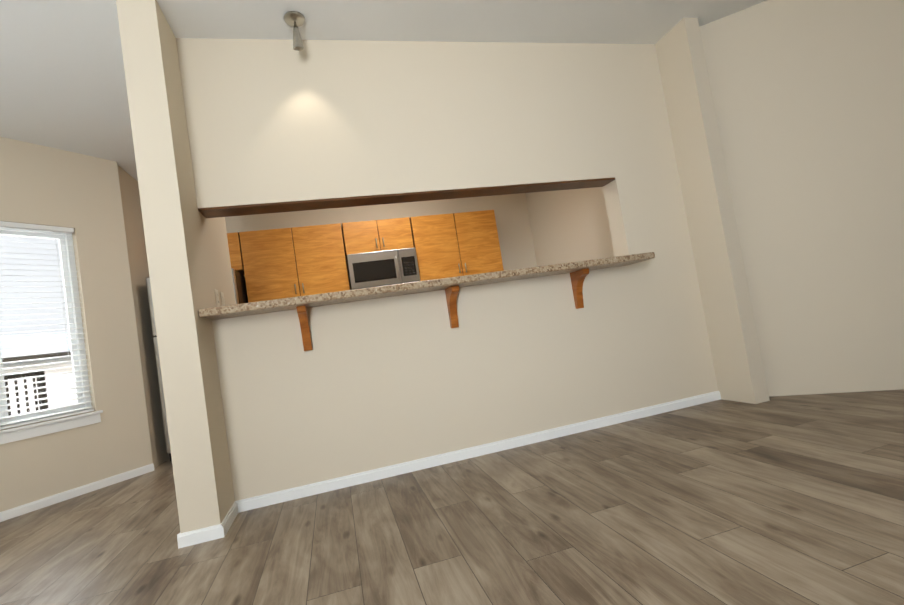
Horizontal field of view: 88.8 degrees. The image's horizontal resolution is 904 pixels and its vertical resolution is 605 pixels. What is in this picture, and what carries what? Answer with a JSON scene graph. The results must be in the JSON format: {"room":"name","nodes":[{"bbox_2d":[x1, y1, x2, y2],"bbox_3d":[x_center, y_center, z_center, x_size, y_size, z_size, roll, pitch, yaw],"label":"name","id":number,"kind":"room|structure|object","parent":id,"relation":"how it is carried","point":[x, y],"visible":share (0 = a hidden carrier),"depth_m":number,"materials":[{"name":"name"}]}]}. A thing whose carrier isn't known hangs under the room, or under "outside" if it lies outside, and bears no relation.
{"room":"living room","nodes":[
{"label":"living room","id":0,"kind":"room"},
{"bbox_2d":[0,137,152,511],"bbox_3d":[-3.958,0.176,2.002,0.200,2.722,4.691,-10,-3,28],"label":"wall","id":1,"kind":"structure","parent":0,"point":[80,194],"depth_m":3.73,"materials":[{"name":"beige paint"}]},
{"bbox_2d":[0,228,102,444],"bbox_3d":[-3.218,0.197,3.248,0.155,1.575,1.128,-10,-3,28],"label":"window","id":2,"kind":"structure","parent":1,"relation":"in","point":[68,265],"depth_m":3.57,"materials":[{"name":"white plastic"}]},
{"bbox_2d":[0,221,93,429],"bbox_3d":[-3.208,0.146,3.240,0.054,1.475,1.034,-10,-3,28],"label":"window blinds","id":3,"kind":"object","parent":2,"relation":"attached to","point":[31,227],"visible":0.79,"depth_m":3.45,"materials":[{"name":"white plastic"}]},
{"bbox_2d":[0,463,154,521],"bbox_3d":[-3.659,1.472,1.889,0.013,0.062,4.678,-10,-3,28],"label":"baseboard","id":4,"kind":"structure","parent":1,"relation":"attached to","point":[53,499],"depth_m":3.44,"materials":[{"name":"white"}]},
{"bbox_2d":[117,165,169,468],"bbox_3d":[-2.968,0.152,4.500,0.120,2.722,0.940,-8,-3,-15],"label":"wall","id":5,"kind":"structure","parent":0,"point":[134,232],"depth_m":4.24,"materials":[{"name":"beige paint"}]},
{"bbox_2d":[116,0,235,532],"bbox_3d":[-1.531,-0.158,2.794,0.173,2.722,1.106,-8,-3,-15],"label":"wall","id":6,"kind":"structure","parent":0,"point":[188,256],"depth_m":2.29,"materials":[{"name":"beige paint"}]},
{"bbox_2d":[177,528,204,548],"bbox_3d":[-1.404,1.165,2.699,0.036,0.062,1.119,-8,-3,-15],"label":"baseboard","id":7,"kind":"structure","parent":6,"relation":"attached to","point":[198,536],"depth_m":2.17,"materials":[{"name":"white"}]},
{"bbox_2d":[214,289,219,306],"bbox_3d":[-1.412,-0.021,2.779,0.008,0.116,0.072,-8,-3,-15],"label":"outlet","id":8,"kind":"object","parent":6,"relation":"attached to","point":[217,298],"visible":0.92,"depth_m":2.77,"materials":[{"name":"beige plastic"}]},
{"bbox_2d":[220,292,224,305],"bbox_3d":[-1.447,-0.009,2.920,0.010,0.116,0.072,-8,-3,-15],"label":"light switch","id":9,"kind":"object","parent":6,"relation":"attached to","point":[222,298],"visible":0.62,"depth_m":2.90,"materials":[{"name":"beige plastic"}]},
{"bbox_2d":[213,500,240,538],"bbox_3d":[-1.139,1.107,2.364,0.013,0.062,0.330,-8,-3,-15],"label":"baseboard","id":10,"kind":"structure","parent":6,"relation":"attached to","point":[222,529],"depth_m":2.31,"materials":[{"name":"white"}]},
{"bbox_2d":[225,193,536,276],"bbox_3d":[-0.900,-0.117,5.485,4.420,2.722,0.120,-8,-3,-15],"label":"wall","id":11,"kind":"structure","parent":0,"point":[514,231],"depth_m":5.71,"materials":[{"name":"beige paint"}]},
{"bbox_2d":[227,232,244,274],"bbox_3d":[-2.592,-0.472,4.822,0.765,0.399,0.373,-8,-3,-15],"label":"upper cabinet","id":12,"kind":"object","parent":11,"relation":"attached to","point":[235,252],"visible":0.08,"depth_m":4.76,"materials":[{"name":"brown wood"}]},
{"bbox_2d":[239,223,349,302],"bbox_3d":[-1.696,-0.413,5.048,1.040,0.765,0.373,-8,-3,-15],"label":"upper cabinet","id":13,"kind":"object","parent":11,"relation":"attached to","point":[280,263],"visible":0.9,"depth_m":4.90,"materials":[{"name":"brown wood"}]},
{"bbox_2d":[341,217,413,256],"bbox_3d":[-0.857,-0.734,5.295,0.760,0.363,0.373,-8,-3,-15],"label":"upper cabinet","id":14,"kind":"object","parent":11,"relation":"attached to","point":[376,235],"visible":0.88,"depth_m":5.14,"materials":[{"name":"brown wood"}]},
{"bbox_2d":[346,247,419,289],"bbox_3d":[-0.789,-0.359,5.241,0.758,0.396,0.443,-8,-3,-15],"label":"microwave","id":15,"kind":"object","parent":14,"relation":"attached to","point":[381,268],"visible":1,"depth_m":5.05,"materials":[{"name":"silver metal"}]},
{"bbox_2d":[410,210,503,280],"bbox_3d":[0.036,-0.662,5.519,1.025,0.755,0.373,-8,-3,-15],"label":"upper cabinet","id":16,"kind":"object","parent":11,"relation":"attached to","point":[455,244],"visible":0.79,"depth_m":5.37,"materials":[{"name":"brown wood"}]},
{"bbox_2d":[0,0,766,180],"bbox_3d":[-0.757,-1.731,2.541,11.000,0.120,9.371,-10,-3,28],"label":"ceiling","id":17,"kind":"structure","parent":0,"point":[62,80],"depth_m":2.88,"materials":[{"name":"white paint"}]},
{"bbox_2d":[284,11,304,50],"bbox_3d":[-0.896,-1.554,2.655,0.120,0.174,0.120,-10,-3,28],"label":"ceiling spotlight","id":18,"kind":"object","parent":17,"relation":"attached to","point":[295,20],"visible":0.98,"depth_m":2.65,"materials":[{"name":"silver metal"}]},
{"bbox_2d":[176,38,717,500],"bbox_3d":[0.163,-0.404,3.116,3.300,2.722,0.170,-8,-3,-15],"label":"wall","id":19,"kind":"structure","parent":0,"point":[370,384],"depth_m":2.96,"materials":[{"name":"beige paint"}]},
{"bbox_2d":[296,306,311,350],"bbox_3d":[-0.840,0.151,2.629,0.046,0.250,0.169,-8,-3,-15],"label":"corbel bracket","id":20,"kind":"object","parent":19,"relation":"attached to","point":[304,324],"visible":0.94,"depth_m":2.66,"materials":[{"name":"brown wood"}]},
{"bbox_2d":[198,177,614,217],"bbox_3d":[-0.152,-0.706,3.062,2.746,0.013,0.166,-8,-3,-15],"label":"trim","id":21,"kind":"structure","parent":19,"relation":"attached to","point":[241,210],"depth_m":2.98,"materials":[{"name":"brown wood"}]},
{"bbox_2d":[198,252,654,319],"bbox_3d":[-0.037,-0.107,2.942,2.742,0.043,0.532,-8,-3,-15],"label":"countertop","id":22,"kind":"structure","parent":19,"relation":"on","point":[258,307],"depth_m":2.66,"materials":[{"name":"stone"}]},
{"bbox_2d":[445,285,458,327],"bbox_3d":[0.016,0.030,2.861,0.046,0.250,0.169,-8,-3,-15],"label":"corbel bracket","id":23,"kind":"object","parent":19,"relation":"attached to","point":[451,292],"visible":1,"depth_m":2.89,"materials":[{"name":"brown wood"}]},
{"bbox_2d":[241,391,720,511],"bbox_3d":[0.389,0.901,2.960,3.300,0.062,0.013,-8,-3,-15],"label":"baseboard","id":24,"kind":"structure","parent":19,"relation":"attached to","point":[285,495],"depth_m":2.87,"materials":[{"name":"white"}]},
{"bbox_2d":[570,268,588,308],"bbox_3d":[0.872,-0.090,3.094,0.046,0.250,0.169,-8,-3,-15],"label":"corbel bracket","id":25,"kind":"object","parent":19,"relation":"attached to","point":[577,278],"visible":1,"depth_m":3.13,"materials":[{"name":"brown wood"}]},
{"bbox_2d":[0,389,903,604],"bbox_3d":[-0.325,1.064,2.397,11.000,0.100,9.371,-10,-3,28],"label":"floor","id":26,"kind":"structure","parent":0,"point":[789,500],"depth_m":1.90,"materials":[{"name":"laminate"}]},
{"bbox_2d":[146,268,247,462],"bbox_3d":[-2.383,0.587,4.561,0.745,1.690,0.785,-8,-3,-15],"label":"fridge","id":27,"kind":"object","parent":26,"relation":"on","point":[240,289],"visible":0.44,"depth_m":4.17,"materials":[{"name":"black"}]},
{"bbox_2d":[525,18,769,403],"bbox_3d":[1.533,-0.540,4.587,0.120,2.722,2.900,-8,-3,-15],"label":"wall","id":28,"kind":"structure","parent":0,"point":[569,225],"depth_m":3.31,"materials":[{"name":"beige paint"}]},
{"bbox_2d":[700,0,903,395],"bbox_3d":[3.369,-0.922,2.677,3.620,2.722,0.150,-10,-3,28],"label":"wall","id":29,"kind":"structure","parent":0,"point":[808,97],"depth_m":3.09,"materials":[{"name":"beige paint"}]},
{"label":"outside","id":30,"kind":"structure","parent":0,"visible":0},
{"bbox_3d":[-18.489,7.423,11.297,32.673,0.200,60.000,-10,-3,28],"label":"ground","id":31,"kind":"structure","parent":30,"visible":0},
{"bbox_2d":[0,331,75,414],"bbox_3d":[-16.318,3.836,7.183,5.450,5.800,23.400,-10,-3,28],"label":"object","id":32,"kind":"object","parent":31,"relation":"on","point":[33,345],"depth_m":12.76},
{"bbox_3d":[-4.530,1.722,2.289,1.547,0.115,4.771,-10,-3,28],"label":"balcony slab","id":33,"kind":"object","parent":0,"visible":0},
{"bbox_2d":[4,371,47,415],"bbox_3d":[-5.235,1.266,2.658,0.060,1.033,4.681,-10,-3,28],"label":"balcony railing","id":34,"kind":"object","parent":33,"relation":"on","point":[35,391],"depth_m":4.63,"materials":[{"name":"brown metal"}]}
]}

